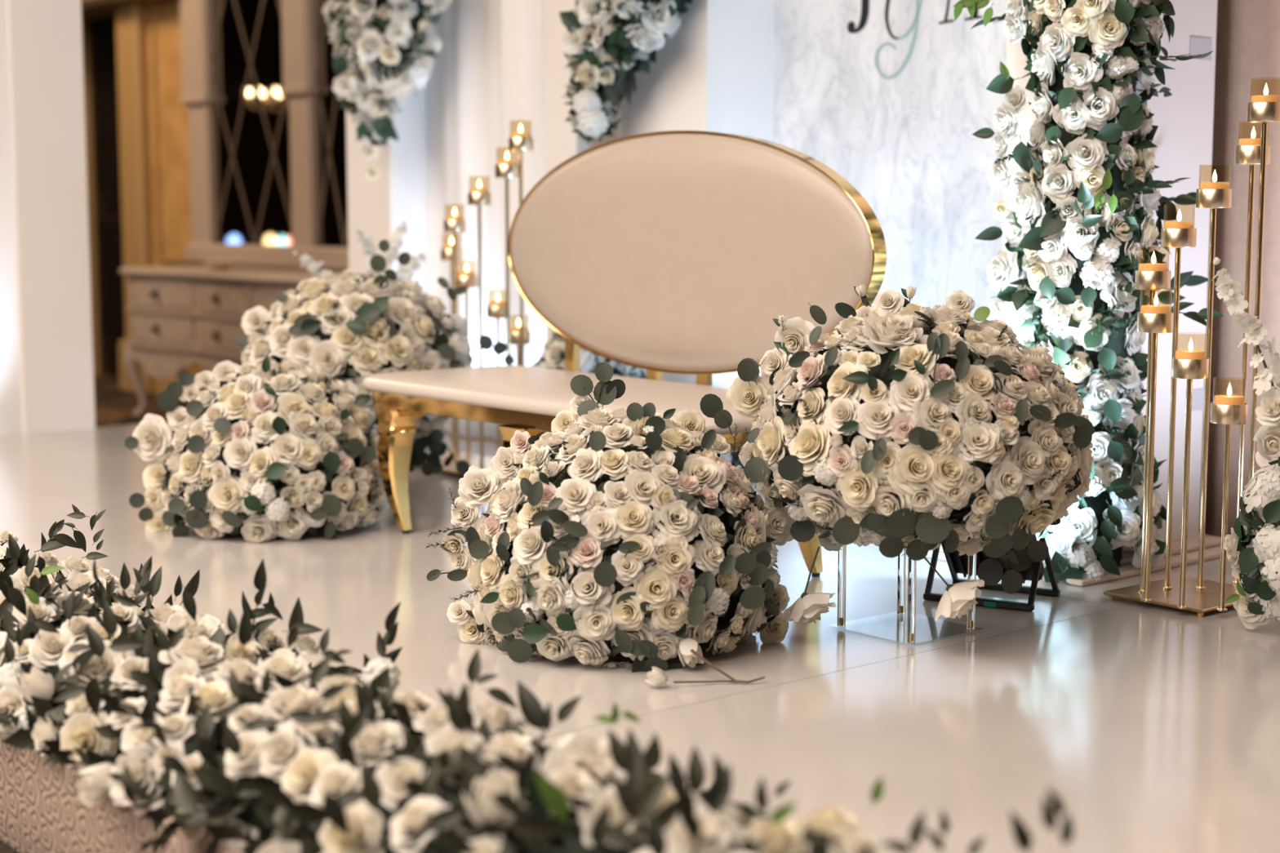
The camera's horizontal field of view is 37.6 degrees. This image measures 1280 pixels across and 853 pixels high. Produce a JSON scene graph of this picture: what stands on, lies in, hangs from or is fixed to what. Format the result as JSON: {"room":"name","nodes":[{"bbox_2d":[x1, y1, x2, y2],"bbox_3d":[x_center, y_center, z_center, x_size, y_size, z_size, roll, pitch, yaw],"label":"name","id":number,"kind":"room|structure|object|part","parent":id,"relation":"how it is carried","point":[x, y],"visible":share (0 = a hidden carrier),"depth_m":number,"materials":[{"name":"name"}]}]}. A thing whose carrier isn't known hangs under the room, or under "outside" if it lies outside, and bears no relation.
{"room":"event space","nodes":[
{"label":"event space","id":0,"kind":"room"},
{"bbox_2d":[0,373,188,852],"bbox_3d":[-5.853,0.306,8.232,15.500,0.100,32.000,-6,9,-40],"label":"floor","id":1,"kind":"structure","parent":0,"point":[114,406],"depth_m":11.53,"materials":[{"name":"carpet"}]},
{"bbox_2d":[0,0,96,435],"bbox_3d":[-2.686,-1.448,8.168,0.350,3.400,0.580,-6,9,-40],"label":"wall","id":2,"kind":"structure","parent":1,"relation":"on","point":[47,380],"depth_m":8.01,"materials":[{"name":"white paint"}]},
{"bbox_2d":[119,265,342,414],"bbox_3d":[-2.071,-0.422,10.325,0.625,0.866,2.350,-6,9,-40],"label":"dresser","id":3,"kind":"object","parent":1,"relation":"on","point":[181,317],"visible":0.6,"depth_m":10.51,"materials":[{"name":"beige wood"}]},
{"bbox_3d":[-2.956,-0.301,11.044,0.155,0.460,0.101,1,7,5],"label":"leg","id":4,"kind":"part","parent":3,"relation":"part of","materials":[{"name":"beige wood"}]},
{"bbox_3d":[-2.768,-0.755,10.682,0.038,0.068,0.052,-6,9,-40],"label":"drawer pull","id":5,"kind":"part","parent":3,"relation":"part of","materials":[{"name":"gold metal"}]},
{"bbox_3d":[-2.768,-0.557,10.705,0.038,0.068,0.052,-6,9,-40],"label":"drawer pull","id":6,"kind":"part","parent":3,"relation":"part of","materials":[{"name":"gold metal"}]},
{"bbox_3d":[-2.736,-0.758,10.709,0.055,0.155,0.694,-6,9,-44],"label":"drawer","id":7,"kind":"part","parent":3,"relation":"part of","materials":[{"name":"beige wood"}]},
{"bbox_3d":[-2.736,-0.559,10.732,0.055,0.155,0.694,-6,9,-44],"label":"drawer","id":8,"kind":"part","parent":3,"relation":"part of","materials":[{"name":"beige wood"}]},
{"bbox_3d":[-2.257,-0.591,10.148,0.092,0.030,2.250,-6,9,-40],"label":"moulding","id":9,"kind":"part","parent":3,"relation":"part of","materials":[{"name":"beige wood"}]},
{"bbox_3d":[-2.257,-0.392,10.171,0.092,0.030,2.250,-6,9,-40],"label":"moulding","id":10,"kind":"part","parent":3,"relation":"part of","materials":[{"name":"beige wood"}]},
{"bbox_3d":[-2.289,-0.689,10.109,0.038,0.068,0.052,-6,9,-40],"label":"drawer pull","id":11,"kind":"part","parent":3,"relation":"part of","materials":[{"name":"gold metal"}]},
{"bbox_3d":[-2.289,-0.490,10.132,0.038,0.068,0.052,-6,9,-40],"label":"drawer pull","id":12,"kind":"part","parent":3,"relation":"part of","materials":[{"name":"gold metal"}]},
{"bbox_2d":[203,261,234,269],"bbox_3d":[-2.347,-0.898,10.464,0.170,0.045,0.170,0,7,0],"label":"dish","id":13,"kind":"object","parent":3,"relation":"on","point":[211,264],"visible":1,"depth_m":10.42,"materials":[{"name":"brown wood"}]},
{"bbox_3d":[-2.256,-0.692,10.138,0.059,0.155,0.694,-5,8,-36],"label":"drawer","id":14,"kind":"part","parent":3,"relation":"part of","materials":[{"name":"beige wood"}]},
{"bbox_3d":[-2.256,-0.493,10.161,0.059,0.155,0.694,-5,8,-36],"label":"drawer","id":15,"kind":"part","parent":3,"relation":"part of","materials":[{"name":"beige wood"}]},
{"bbox_2d":[179,0,348,271],"bbox_3d":[-2.026,-2.263,10.485,0.101,2.745,2.280,-6,9,-40],"label":"window","id":16,"kind":"structure","parent":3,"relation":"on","point":[268,140],"depth_m":10.73,"materials":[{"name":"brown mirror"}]},
{"bbox_3d":[-2.025,-0.963,10.642,0.090,0.125,2.270,-6,9,-40],"label":"frame rail","id":17,"kind":"part","parent":16,"relation":"part of","materials":[{"name":"beige wood"}]},
{"bbox_3d":[-1.761,-0.627,9.577,0.074,0.155,0.690,-6,9,-40],"label":"drawer","id":18,"kind":"part","parent":3,"relation":"part of","materials":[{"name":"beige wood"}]},
{"bbox_2d":[81,0,342,400],"bbox_3d":[1.765,-1.654,6.031,0.450,4.300,19.200,-6,9,-40],"label":"wall","id":19,"kind":"structure","parent":0,"point":[153,124],"depth_m":11.98,"materials":[{"name":"brown wood"}]},
{"bbox_3d":[-3.604,-2.973,12.217,0.320,0.500,2.650,-6,9,-40],"label":"cornice","id":20,"kind":"part","parent":19,"relation":"part of","materials":[{"name":"brown wood"}]},
{"bbox_3d":[-2.910,-2.036,11.729,0.020,2.010,0.550,-6,9,-40],"label":"wall moulding","id":21,"kind":"part","parent":19,"relation":"part of","materials":[{"name":"brown wood"}]},
{"bbox_3d":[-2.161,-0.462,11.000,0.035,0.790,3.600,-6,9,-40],"label":"chair rail","id":22,"kind":"part","parent":19,"relation":"part of","materials":[{"name":"brown"}]},
{"bbox_2d":[0,422,1279,852],"bbox_3d":[0.666,0.601,4.151,3.668,0.252,10.255,-6,9,-40],"label":"floor","id":23,"kind":"structure","parent":0,"point":[1156,728],"depth_m":3.76,"materials":[{"name":"glossy beige polished tile"}]},
{"bbox_3d":[-2.723,0.235,6.269,1.218,0.008,2.598,-6,9,-40],"label":"panel","id":24,"kind":"part","parent":23,"relation":"part of","materials":[{"name":"white tile"}]},
{"bbox_3d":[-1.788,0.145,7.048,1.218,0.008,2.598,-6,9,-40],"label":"panel","id":25,"kind":"part","parent":23,"relation":"part of","materials":[{"name":"white tile"}]},
{"bbox_2d":[124,355,389,542],"bbox_3d":[-1.097,0.057,5.645,0.712,0.560,0.726,5,8,36],"label":"flower arrangement","id":26,"kind":"object","parent":23,"relation":"on","point":[269,455],"visible":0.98,"depth_m":5.42,"materials":[{"name":"white plant"}]},
{"bbox_3d":[-0.854,0.055,7.827,1.218,0.008,2.598,-6,9,-40],"label":"panel","id":27,"kind":"part","parent":23,"relation":"part of","materials":[{"name":"white plastic"}]},
{"bbox_2d":[293,221,445,442],"bbox_3d":[-0.984,-0.324,7.131,0.496,0.914,0.596,1,7,9],"label":"flower arrangement","id":28,"kind":"object","parent":23,"relation":"on","point":[395,241],"visible":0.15,"depth_m":6.93,"materials":[{"name":"white plant"}]},
{"bbox_3d":[-1.067,0.462,4.310,1.218,0.008,2.548,-6,9,-40],"label":"panel","id":29,"kind":"part","parent":23,"relation":"part of","materials":[{"name":"white tile"}]},
{"bbox_2d":[414,131,533,481],"bbox_3d":[-0.584,-0.461,6.803,0.343,1.252,0.804,-6,9,-40],"label":"candle stand","id":30,"kind":"object","parent":23,"relation":"on","point":[506,171],"visible":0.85,"depth_m":6.75,"materials":[{"name":"gold metal"}]},
{"bbox_2d":[442,237,460,248],"bbox_3d":[-0.717,-0.680,7.139,0.068,0.085,0.068,0,7,0],"label":"candle","id":31,"kind":"object","parent":30,"relation":"on","point":[444,246],"visible":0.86,"depth_m":7.12,"materials":[{"name":"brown wax"}]},
{"bbox_2d":[440,248,462,261],"bbox_3d":[-0.717,-0.654,7.142,0.083,0.046,0.083,-6,9,-40],"label":"cup","id":32,"kind":"object","parent":30,"relation":"on","point":[446,254],"depth_m":7.11,"materials":[{"name":"gold metal"}]},
{"bbox_2d":[445,208,463,220],"bbox_3d":[-0.686,-0.768,6.951,0.068,0.085,0.068,0,7,0],"label":"candle","id":33,"kind":"object","parent":30,"relation":"on","point":[454,217],"visible":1,"depth_m":6.92,"materials":[{"name":"brown wax"}]},
{"bbox_2d":[443,219,466,232],"bbox_3d":[-0.686,-0.742,6.954,0.083,0.046,0.083,-6,9,-40],"label":"cup","id":34,"kind":"object","parent":30,"relation":"on","point":[450,226],"depth_m":6.92,"materials":[{"name":"gold metal"}]},
{"bbox_3d":[-0.584,0.145,6.873,0.330,0.008,0.791,-6,9,-40],"label":"plate","id":35,"kind":"part","parent":30,"relation":"part of","materials":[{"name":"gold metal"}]},
{"bbox_2d":[457,263,475,275],"bbox_3d":[-0.646,-0.567,7.005,0.068,0.085,0.068,0,7,0],"label":"candle","id":36,"kind":"object","parent":30,"relation":"on","point":[466,273],"visible":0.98,"depth_m":6.98,"materials":[{"name":"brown wax"}]},
{"bbox_2d":[457,275,478,288],"bbox_3d":[-0.646,-0.540,7.008,0.083,0.046,0.083,-6,9,-40],"label":"cup","id":37,"kind":"object","parent":30,"relation":"on","point":[468,282],"depth_m":6.97,"materials":[{"name":"gold metal"}]},
{"bbox_2d":[470,180,488,192],"bbox_3d":[-0.573,-0.840,6.698,0.068,0.085,0.068,0,7,0],"label":"candle","id":38,"kind":"object","parent":30,"relation":"on","point":[478,189],"visible":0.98,"depth_m":6.67,"materials":[{"name":"brown wax"}]},
{"bbox_2d":[467,192,491,205],"bbox_3d":[-0.573,-0.813,6.702,0.083,0.046,0.083,-6,9,-40],"label":"cup","id":39,"kind":"object","parent":30,"relation":"on","point":[473,198],"depth_m":6.67,"materials":[{"name":"gold metal"}]},
{"bbox_2d":[486,305,506,318],"bbox_3d":[-0.520,-0.420,6.871,0.083,0.046,0.083,-6,9,-40],"label":"cup","id":40,"kind":"object","parent":30,"relation":"on","point":[492,312],"depth_m":6.83,"materials":[{"name":"gold metal"}]},
{"bbox_2d":[488,293,506,306],"bbox_3d":[-0.520,-0.447,6.868,0.068,0.085,0.068,0,7,0],"label":"candle","id":41,"kind":"object","parent":30,"relation":"on","point":[491,303],"visible":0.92,"depth_m":6.84,"materials":[{"name":"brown wax"}]},
{"bbox_2d":[497,151,516,164],"bbox_3d":[-0.452,-0.896,6.390,0.068,0.085,0.068,0,7,0],"label":"candle","id":42,"kind":"object","parent":30,"relation":"on","point":[507,161],"visible":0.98,"depth_m":6.36,"materials":[{"name":"brown wax"}]},
{"bbox_2d":[494,164,519,177],"bbox_3d":[-0.452,-0.869,6.393,0.083,0.046,0.083,-6,9,-40],"label":"cup","id":43,"kind":"object","parent":30,"relation":"on","point":[501,171],"depth_m":6.36,"materials":[{"name":"gold metal"}]},
{"bbox_2d":[510,319,528,332],"bbox_3d":[-0.431,-0.342,6.664,0.068,0.085,0.068,0,7,0],"label":"candle","id":44,"kind":"object","parent":30,"relation":"on","point":[514,328],"visible":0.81,"depth_m":6.64,"materials":[{"name":"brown wax"}]},
{"bbox_2d":[510,330,530,344],"bbox_3d":[-0.431,-0.316,6.667,0.083,0.046,0.083,-6,9,-40],"label":"cup","id":45,"kind":"object","parent":30,"relation":"on","point":[514,336],"depth_m":6.63,"materials":[{"name":"gold metal"}]},
{"bbox_2d":[511,124,530,137],"bbox_3d":[-0.408,-0.993,6.420,0.068,0.085,0.068,0,7,0],"label":"candle","id":46,"kind":"object","parent":30,"relation":"on","point":[520,134],"visible":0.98,"depth_m":6.39,"materials":[{"name":"brown wax"}]},
{"bbox_2d":[508,137,533,151],"bbox_3d":[-0.408,-0.966,6.423,0.083,0.046,0.083,-6,9,-40],"label":"cup","id":47,"kind":"object","parent":30,"relation":"on","point":[515,144],"depth_m":6.39,"materials":[{"name":"gold metal"}]},
{"bbox_2d":[346,0,617,440],"bbox_3d":[-0.637,-1.301,7.551,0.300,2.750,1.600,-6,9,-40],"label":"arch panel","id":48,"kind":"object","parent":23,"relation":"on","point":[499,67],"visible":0.46,"depth_m":7.65,"materials":[{"name":"white drapery fabric"}]},
{"bbox_2d":[320,0,450,181],"bbox_3d":[-1.007,-1.505,7.496,0.471,1.040,0.705,-5,8,-36],"label":"flower garland","id":49,"kind":"object","parent":48,"relation":"hanging from","point":[384,51],"visible":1,"depth_m":7.44,"materials":[{"name":"white plant"}]},
{"bbox_3d":[-1.038,-1.232,8.041,0.300,2.500,0.350,-6,9,-40],"label":"panel leg","id":50,"kind":"part","parent":48,"relation":"part of","materials":[{"name":"white paint"}]},
{"bbox_2d":[426,0,547,440],"bbox_3d":[-0.565,-1.186,7.513,0.083,2.510,1.090,-6,9,-40],"label":"drape","id":51,"kind":"object","parent":48,"relation":"hanging from","point":[487,78],"depth_m":7.62,"materials":[{"name":"white fabric"}]},
{"bbox_3d":[-0.180,-1.115,7.025,0.300,2.500,0.180,-6,9,-40],"label":"panel leg","id":52,"kind":"part","parent":48,"relation":"part of","materials":[{"name":"white paint"}]},
{"bbox_2d":[0,504,1073,852],"bbox_3d":[-0.821,0.471,3.392,0.753,0.432,3.750,-6,9,-41],"label":"flower arrangement","id":53,"kind":"object","parent":23,"relation":"on","point":[318,758],"visible":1,"depth_m":2.88,"materials":[{"name":"white plant"}]},
{"bbox_2d":[529,332,646,378],"bbox_3d":[-0.156,-0.081,6.401,0.519,0.612,0.521,-5,9,-39],"label":"flower arrangement","id":54,"kind":"object","parent":23,"relation":"on","point":[553,357],"visible":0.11,"depth_m":6.27,"materials":[{"name":"white plant"}]},
{"bbox_2d":[425,359,789,685],"bbox_3d":[0.006,0.192,4.118,0.809,0.670,0.729,4,8,32],"label":"flower arrangement","id":55,"kind":"object","parent":23,"relation":"on","point":[623,530],"visible":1,"depth_m":3.93,"materials":[{"name":"white plant"}]},
{"bbox_3d":[-0.416,0.322,4.133,0.075,0.007,0.004,-1,7,-12],"label":"stem","id":56,"kind":"part","parent":55,"relation":"part of","materials":[{"name":"grey"}]},
{"bbox_3d":[-0.190,0.204,3.887,0.014,0.061,0.146,-3,7,-28],"label":"stem","id":57,"kind":"part","parent":55,"relation":"part of","materials":[{"name":"grey"}]},
{"bbox_3d":[-0.088,-0.053,4.109,0.019,0.111,0.111,0,7,0],"label":"stem","id":58,"kind":"part","parent":55,"relation":"part of","materials":[{"name":"grey"}]},
{"bbox_3d":[0.182,-0.012,4.159,0.048,0.064,0.004,1,7,8],"label":"stem","id":59,"kind":"part","parent":55,"relation":"part of","materials":[{"name":"grey"}]},
{"bbox_3d":[0.269,0.353,4.002,0.014,0.063,0.050,-6,9,-43],"label":"stem","id":60,"kind":"part","parent":55,"relation":"part of","materials":[{"name":"grey"}]},
{"bbox_2d":[361,130,886,577],"bbox_3d":[-0.116,-0.235,5.203,0.668,1.172,1.625,-6,9,-40],"label":"bench","id":61,"kind":"object","parent":23,"relation":"on","point":[668,251],"visible":0.75,"depth_m":5.28,"materials":[{"name":"beige leather"}]},
{"bbox_3d":[-0.705,0.123,5.521,0.117,0.362,0.117,-6,9,-40],"label":"leg","id":62,"kind":"part","parent":61,"relation":"part of","materials":[{"name":"gold metal"}]},
{"bbox_3d":[-0.306,0.178,5.049,0.117,0.362,0.117,-6,9,-40],"label":"leg","id":63,"kind":"part","parent":61,"relation":"part of","materials":[{"name":"gold metal"}]},
{"bbox_2d":[361,365,752,435],"bbox_3d":[-0.124,-0.090,5.181,0.606,0.052,1.576,-6,9,-40],"label":"seat cushion","id":64,"kind":"object","parent":61,"relation":"on","point":[518,392],"depth_m":5.17,"materials":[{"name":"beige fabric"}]},
{"bbox_3d":[0.445,0.199,4.871,0.117,0.362,0.117,-6,9,-40],"label":"leg","id":65,"kind":"part","parent":61,"relation":"part of","materials":[{"name":"gold metal"}]},
{"bbox_3d":[-0.133,0.372,5.089,1.218,0.008,2.548,-6,9,-40],"label":"panel","id":66,"kind":"part","parent":23,"relation":"part of","materials":[{"name":"white tile"}]},
{"bbox_2d":[729,451,754,485],"bbox_3d":[0.367,0.135,6.307,0.224,0.182,0.276,0,7,3],"label":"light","id":67,"kind":"object","parent":23,"relation":"on","point":[737,460],"visible":0.05,"depth_m":6.20,"materials":[{"name":"black"}]},
{"bbox_3d":[0.362,0.155,6.178,0.211,0.156,0.013,0,7,3],"label":"stand leg","id":68,"kind":"part","parent":67,"relation":"part of","materials":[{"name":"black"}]},
{"bbox_3d":[0.572,0.686,2.369,1.218,0.008,2.548,-6,9,-40],"label":"panel","id":69,"kind":"part","parent":23,"relation":"part of","materials":[{"name":"white tile"}]},
{"bbox_2d":[837,544,976,642],"bbox_3d":[0.604,0.329,4.251,0.245,0.268,0.255,-6,9,-40],"label":"acrylic stand","id":70,"kind":"object","parent":23,"relation":"on","point":[842,563],"visible":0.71,"depth_m":4.25,"materials":[{"name":"white"}]},
{"bbox_3d":[0.459,0.327,4.267,0.018,0.254,0.019,-6,9,-40],"label":"post","id":71,"kind":"part","parent":70,"relation":"part of","materials":[{"name":"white plastic"}]},
{"bbox_3d":[0.613,0.312,4.395,0.018,0.254,0.019,-6,9,-40],"label":"post","id":72,"kind":"part","parent":70,"relation":"part of","materials":[{"name":"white plastic"}]},
{"bbox_2d":[725,284,1094,623],"bbox_3d":[0.632,0.051,4.206,0.792,0.733,0.778,4,8,34],"label":"flower arrangement","id":73,"kind":"object","parent":70,"relation":"on","point":[928,427],"visible":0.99,"depth_m":3.96,"materials":[{"name":"white plant"}]},
{"bbox_3d":[0.375,0.317,4.107,0.041,0.107,0.005,-4,7,-28],"label":"stem","id":74,"kind":"part","parent":73,"relation":"part of","materials":[{"name":"grey"}]},
{"bbox_3d":[0.545,0.250,3.993,0.012,0.020,0.146,-5,8,-37],"label":"stem","id":75,"kind":"part","parent":73,"relation":"part of","materials":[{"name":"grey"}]},
{"bbox_3d":[0.633,0.309,4.011,0.006,0.062,0.083,-5,8,-38],"label":"stem","id":76,"kind":"part","parent":73,"relation":"part of","materials":[{"name":"grey"}]},
{"bbox_3d":[0.617,-0.118,3.902,0.007,0.090,0.030,3,7,26],"label":"stem","id":77,"kind":"part","parent":73,"relation":"part of","materials":[{"name":"grey"}]},
{"bbox_3d":[0.795,0.269,4.066,0.017,0.160,0.201,2,7,15],"label":"stem","id":78,"kind":"part","parent":73,"relation":"part of","materials":[{"name":"green plant"}]},
{"bbox_3d":[0.595,0.345,4.106,0.018,0.254,0.019,-6,9,-40],"label":"post","id":79,"kind":"part","parent":70,"relation":"part of","materials":[{"name":"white plastic"}]},
{"bbox_3d":[0.749,0.331,4.234,0.018,0.254,0.019,-6,9,-40],"label":"post","id":80,"kind":"part","parent":70,"relation":"part of","materials":[{"name":"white plastic"}]},
{"bbox_2d":[617,0,1221,586],"bbox_3d":[0.650,-1.091,5.735,0.760,2.750,2.365,-6,9,-40],"label":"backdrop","id":81,"kind":"structure","parent":23,"relation":"on","point":[891,96],"depth_m":6.02,"materials":[{"name":"white paint"}]},
{"bbox_2d":[559,0,692,143],"bbox_3d":[-0.036,-1.373,6.303,0.640,0.828,0.373,6,9,42],"label":"flower garland","id":82,"kind":"object","parent":81,"relation":"hanging from","point":[605,42],"visible":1,"depth_m":6.35,"materials":[{"name":"white plant"}]},
{"bbox_3d":[0.883,-1.124,6.023,0.030,2.750,2.180,-6,9,-40],"label":"marble panel","id":83,"kind":"part","parent":81,"relation":"part of","materials":[{"name":"white stone"}]},
{"bbox_3d":[1.230,0.346,5.205,0.760,0.014,0.560,-6,9,-40],"label":"board","id":84,"kind":"part","parent":81,"relation":"part of","materials":[{"name":"white wood"}]},
{"bbox_3d":[1.236,0.328,5.221,0.728,0.014,0.460,-6,9,-40],"label":"board","id":85,"kind":"part","parent":81,"relation":"part of","materials":[{"name":"white wood"}]},
{"bbox_2d":[952,0,1223,585],"bbox_3d":[1.168,-0.817,4.840,0.676,2.493,0.577,-1,7,-10],"label":"floral garland","id":86,"kind":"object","parent":81,"relation":"on","point":[1074,229],"depth_m":4.79,"materials":[{"name":"white plant"}]},
{"bbox_2d":[923,531,1060,611],"bbox_3d":[0.865,0.331,4.605,0.276,0.182,0.224,4,8,30],"label":"light","id":87,"kind":"object","parent":23,"relation":"on","point":[956,563],"visible":0.51,"depth_m":4.59,"materials":[{"name":"black metal"}]},
{"bbox_3d":[0.753,0.330,4.671,0.013,0.156,0.211,4,8,30],"label":"stand leg","id":88,"kind":"part","parent":87,"relation":"part of","materials":[{"name":"black metal"}]},
{"bbox_3d":[0.978,0.344,4.543,0.013,0.156,0.211,4,8,30],"label":"stand leg","id":89,"kind":"part","parent":87,"relation":"part of","materials":[{"name":"black metal"}]},
{"bbox_3d":[0.802,0.281,5.868,1.218,0.008,2.548,-6,9,-40],"label":"panel","id":90,"kind":"part","parent":23,"relation":"part of","materials":[{"name":"white tile"}]},
{"bbox_3d":[1.506,0.596,3.148,1.218,0.008,2.548,-6,9,-40],"label":"panel","id":91,"kind":"part","parent":23,"relation":"part of","materials":[{"name":"white tile"}]},
{"bbox_2d":[1103,78,1279,617],"bbox_3d":[1.371,-0.198,4.498,0.444,1.260,0.352,-6,9,-40],"label":"candle stand","id":92,"kind":"object","parent":23,"relation":"on","point":[1198,595],"visible":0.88,"depth_m":4.51,"materials":[{"name":"gold metal"}]},
{"bbox_2d":[1134,270,1171,289],"bbox_3d":[1.231,-0.351,4.507,0.083,0.046,0.083,-6,9,-40],"label":"cup","id":93,"kind":"object","parent":92,"relation":"on","point":[1144,280],"depth_m":4.47,"materials":[{"name":"gold metal"}]},
{"bbox_2d":[1138,251,1168,271],"bbox_3d":[1.231,-0.378,4.504,0.068,0.085,0.068,0,7,0],"label":"candle","id":94,"kind":"object","parent":92,"relation":"on","point":[1142,267],"visible":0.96,"depth_m":4.48,"materials":[{"name":"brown wax"}]},
{"bbox_2d":[1140,293,1170,313],"bbox_3d":[1.210,-0.271,4.406,0.068,0.085,0.068,0,7,0],"label":"candle","id":95,"kind":"object","parent":92,"relation":"on","point":[1155,308],"visible":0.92,"depth_m":4.38,"materials":[{"name":"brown wax"}]},
{"bbox_2d":[1137,311,1173,333],"bbox_3d":[1.210,-0.244,4.409,0.083,0.046,0.083,-6,9,-40],"label":"cup","id":96,"kind":"object","parent":92,"relation":"on","point":[1146,322],"depth_m":4.37,"materials":[{"name":"gold metal"}]},
{"bbox_3d":[1.348,0.409,4.596,0.325,0.008,0.280,-6,9,-40],"label":"plate","id":97,"kind":"part","parent":92,"relation":"part of","materials":[{"name":"gold metal"}]},
{"bbox_2d":[1164,208,1193,228],"bbox_3d":[1.301,-0.483,4.532,0.068,0.085,0.068,0,7,0],"label":"candle","id":98,"kind":"object","parent":92,"relation":"on","point":[1168,224],"visible":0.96,"depth_m":4.51,"materials":[{"name":"brown wax"}]},
{"bbox_2d":[1160,227,1196,247],"bbox_3d":[1.301,-0.456,4.535,0.083,0.046,0.083,-6,9,-40],"label":"cup","id":99,"kind":"object","parent":92,"relation":"on","point":[1170,237],"depth_m":4.50,"materials":[{"name":"gold metal"}]},
{"bbox_2d":[1171,356,1208,378],"bbox_3d":[1.272,-0.135,4.341,0.083,0.046,0.083,-6,9,-40],"label":"cup","id":100,"kind":"object","parent":92,"relation":"on","point":[1180,368],"depth_m":4.31,"materials":[{"name":"gold metal"}]},
{"bbox_2d":[1175,338,1205,359],"bbox_3d":[1.272,-0.162,4.338,0.068,0.085,0.068,0,7,0],"label":"candle","id":101,"kind":"object","parent":92,"relation":"on","point":[1190,353],"visible":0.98,"depth_m":4.31,"materials":[{"name":"brown wax"}]},
{"bbox_2d":[1195,188,1231,208],"bbox_3d":[1.383,-0.549,4.524,0.083,0.046,0.083,-6,9,-40],"label":"cup","id":102,"kind":"object","parent":92,"relation":"on","point":[1205,197],"depth_m":4.49,"materials":[{"name":"gold metal"}]},
{"bbox_2d":[1200,169,1229,188],"bbox_3d":[1.383,-0.576,4.521,0.068,0.085,0.068,0,7,0],"label":"candle","id":103,"kind":"object","parent":92,"relation":"on","point":[1214,184],"visible":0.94,"depth_m":4.50,"materials":[{"name":"brown wax"}]},
{"bbox_2d":[1209,402,1248,424],"bbox_3d":[1.357,-0.031,4.329,0.083,0.046,0.083,-6,9,-40],"label":"cup","id":104,"kind":"object","parent":92,"relation":"on","point":[1219,414],"depth_m":4.29,"materials":[{"name":"gold metal"}]},
{"bbox_2d":[1213,382,1244,404],"bbox_3d":[1.357,-0.058,4.326,0.068,0.085,0.068,0,7,0],"label":"candle","id":105,"kind":"object","parent":92,"relation":"on","point":[1229,399],"visible":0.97,"depth_m":4.30,"materials":[{"name":"brown wax"}]},
{"bbox_2d":[1234,145,1271,164],"bbox_3d":[1.494,-0.662,4.580,0.083,0.046,0.083,-6,9,-40],"label":"cup","id":106,"kind":"object","parent":92,"relation":"on","point":[1244,154],"depth_m":4.55,"materials":[{"name":"gold metal"}]},
{"bbox_2d":[1238,126,1267,145],"bbox_3d":[1.494,-0.689,4.576,0.068,0.085,0.068,0,7,0],"label":"candle","id":107,"kind":"object","parent":92,"relation":"on","point":[1249,141],"visible":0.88,"depth_m":4.55,"materials":[{"name":"brown wax"}]},
{"bbox_2d":[1246,102,1279,122],"bbox_3d":[1.492,-0.750,4.481,0.083,0.046,0.083,-6,9,-40],"label":"cup","id":108,"kind":"object","parent":92,"relation":"on","point":[1257,112],"depth_m":4.45,"materials":[{"name":"gold metal"}]},
{"bbox_2d":[1250,83,1279,102],"bbox_3d":[1.492,-0.776,4.478,0.068,0.085,0.068,0,7,0],"label":"candle","id":109,"kind":"object","parent":92,"relation":"on","point":[1265,97],"visible":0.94,"depth_m":4.45,"materials":[{"name":"brown wax"}]},
{"bbox_3d":[2.441,0.506,3.927,1.218,0.008,2.548,-6,9,-40],"label":"panel","id":110,"kind":"part","parent":23,"relation":"part of","materials":[{"name":"white tile"}]},
{"bbox_2d":[1199,0,1279,537],"bbox_3d":[3.313,-1.246,3.377,0.106,3.600,5.900,-6,9,-40],"label":"wall","id":111,"kind":"structure","parent":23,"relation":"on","point":[1247,46],"depth_m":5.33,"materials":[{"name":"beige paint"}]},
{"bbox_2d":[1211,257,1279,629],"bbox_3d":[1.559,-0.001,4.123,0.499,0.981,0.518,4,8,33],"label":"flower arrangement","id":112,"kind":"object","parent":23,"relation":"on","point":[1254,557],"visible":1,"depth_m":4.07,"materials":[{"name":"white plant"}]},
{"bbox_3d":[-7.655,-3.055,18.149,0.100,4.300,14.000,-6,9,-40],"label":"wall","id":113,"kind":"structure","parent":0,"visible":0},
{"bbox_2d":[82,8,125,376],"bbox_3d":[-3.639,-1.689,13.301,0.140,2.700,1.180,-6,9,-40],"label":"door","id":114,"kind":"structure","parent":113,"relation":"in","point":[99,28],"depth_m":13.46,"materials":[{"name":"black wood"}]},
{"bbox_3d":[-3.673,-2.183,13.222,0.040,1.100,0.730,-6,9,-40],"label":"panel","id":115,"kind":"part","parent":114,"relation":"part of","materials":[{"name":"black wood"}]},
{"bbox_3d":[-3.673,-1.041,13.354,0.040,0.900,0.730,-6,9,-40],"label":"panel","id":116,"kind":"part","parent":114,"relation":"part of","materials":[{"name":"black wood"}]},
{"bbox_3d":[-0.931,0.102,6.210,0.250,0.268,0.250,-6,9,-40],"label":"acrylic stand","id":117,"kind":"object","parent":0,"visible":0},
{"bbox_2d":[235,239,514,475],"bbox_3d":[-0.922,-0.217,6.155,0.772,0.787,0.776,6,9,43],"label":"flower arrangement","id":118,"kind":"object","parent":117,"relation":"on","point":[357,326],"visible":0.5,"depth_m":5.92,"materials":[{"name":"white plant"}]},
{"bbox_3d":[-0.706,0.074,6.213,0.023,0.091,0.004,0,7,0],"label":"stem","id":119,"kind":"part","parent":118,"relation":"part of","materials":[{"name":"green plant"}]},
{"bbox_3d":[-0.682,0.070,6.121,0.010,0.090,0.004,0,7,0],"label":"stem","id":120,"kind":"part","parent":118,"relation":"part of","materials":[{"name":"green plant"}]},
{"bbox_3d":[-0.631,0.077,6.197,0.055,0.092,0.004,0,7,0],"label":"stem","id":121,"kind":"part","parent":118,"relation":"part of","materials":[{"name":"grey"}]}
]}

